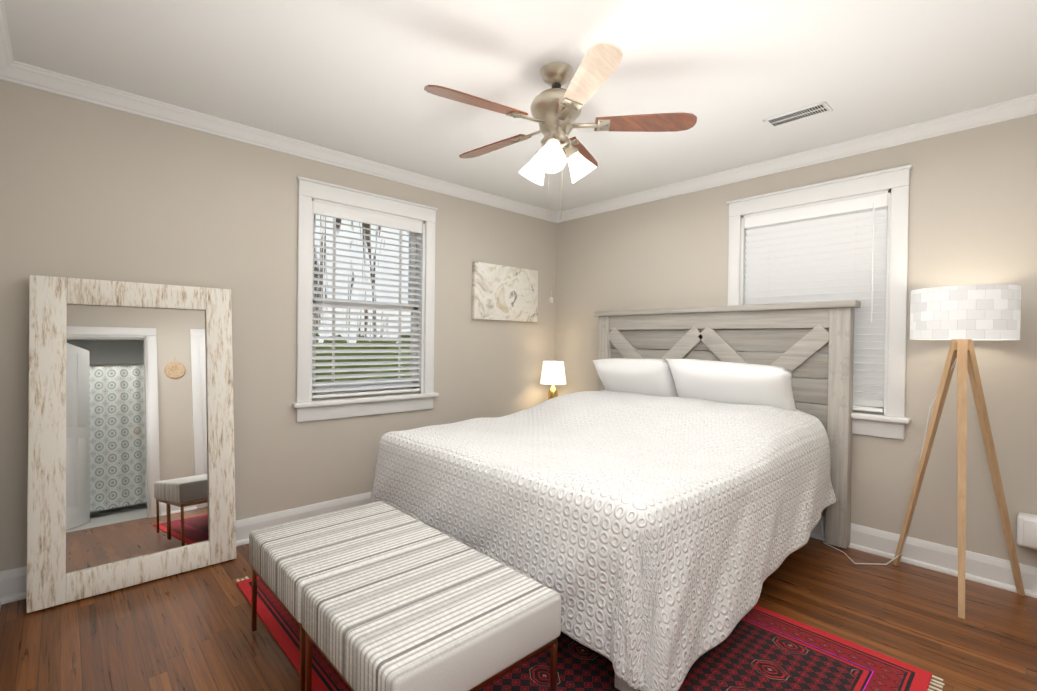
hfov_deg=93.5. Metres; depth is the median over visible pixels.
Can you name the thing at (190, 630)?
floor
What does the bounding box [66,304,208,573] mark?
mirror glass
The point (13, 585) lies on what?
baseboard
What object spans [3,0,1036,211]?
ceiling
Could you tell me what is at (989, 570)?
baseboard
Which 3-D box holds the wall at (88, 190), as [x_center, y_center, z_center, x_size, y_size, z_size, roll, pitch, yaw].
[-1.055,-0.048,3.513,4.020,2.440,0.150,0,1,-43]
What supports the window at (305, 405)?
in the wall at (88, 190)
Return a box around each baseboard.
[0,492,370,603]
[810,516,1036,597]
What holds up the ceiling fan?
hanging from the ceiling
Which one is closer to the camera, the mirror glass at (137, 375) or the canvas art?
the mirror glass at (137, 375)
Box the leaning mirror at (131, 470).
[26,275,235,612]
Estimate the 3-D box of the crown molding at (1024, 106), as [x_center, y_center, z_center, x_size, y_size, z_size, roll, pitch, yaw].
[1.676,-1.194,3.272,0.068,0.076,3.900,0,1,-43]
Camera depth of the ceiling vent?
2.59 m
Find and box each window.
[292,176,438,421]
[727,164,911,439]
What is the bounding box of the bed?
[369,300,860,690]
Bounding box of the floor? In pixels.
[0,537,1036,690]
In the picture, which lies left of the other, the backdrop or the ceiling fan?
the backdrop
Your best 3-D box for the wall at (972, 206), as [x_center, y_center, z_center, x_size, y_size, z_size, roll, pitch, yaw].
[1.741,-0.012,3.357,0.150,2.440,4.200,0,1,-43]
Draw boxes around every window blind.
[312,202,422,398]
[744,193,887,411]
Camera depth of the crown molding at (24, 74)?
2.79 m
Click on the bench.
(378, 596)
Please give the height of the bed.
1.468 m
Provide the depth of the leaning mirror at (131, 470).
2.40 m
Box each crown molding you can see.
[0,0,13,72]
[0,61,556,222]
[557,93,1036,222]
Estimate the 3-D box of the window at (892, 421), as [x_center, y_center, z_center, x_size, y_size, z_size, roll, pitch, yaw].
[1.888,-0.247,3.161,0.205,1.546,1.064,0,1,-43]
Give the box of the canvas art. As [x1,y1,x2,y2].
[472,261,537,321]
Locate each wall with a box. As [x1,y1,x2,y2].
[0,80,556,570]
[554,114,1036,566]
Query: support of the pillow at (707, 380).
on the bed
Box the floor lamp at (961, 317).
[820,284,1024,618]
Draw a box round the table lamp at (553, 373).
[540,361,565,399]
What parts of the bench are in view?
frame, seat, frame, seat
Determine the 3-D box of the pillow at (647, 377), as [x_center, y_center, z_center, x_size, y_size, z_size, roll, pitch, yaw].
[0.889,0.259,3.688,0.660,0.370,0.190,-1,36,48]
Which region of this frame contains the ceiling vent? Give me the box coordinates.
[763,101,832,127]
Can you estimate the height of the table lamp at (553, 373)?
0.435 m
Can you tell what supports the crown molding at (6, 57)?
attached to the wall
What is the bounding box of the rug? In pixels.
[236,575,944,690]
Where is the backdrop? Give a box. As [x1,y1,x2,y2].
[314,214,410,385]
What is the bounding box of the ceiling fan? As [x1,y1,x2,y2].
[424,41,696,218]
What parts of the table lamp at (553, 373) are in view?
lamp shade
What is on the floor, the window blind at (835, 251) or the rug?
the rug
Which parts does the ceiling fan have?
blade, blade, glass, glass, blade, glass, blade, blade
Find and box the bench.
[249,501,560,690]
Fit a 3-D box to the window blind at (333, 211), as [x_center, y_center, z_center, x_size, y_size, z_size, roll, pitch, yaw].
[-1.047,-0.292,3.446,0.814,1.276,0.064,0,1,-43]
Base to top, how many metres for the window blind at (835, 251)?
1.276 m
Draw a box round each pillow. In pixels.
[593,358,677,396]
[666,359,796,410]
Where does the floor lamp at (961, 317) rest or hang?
on the floor

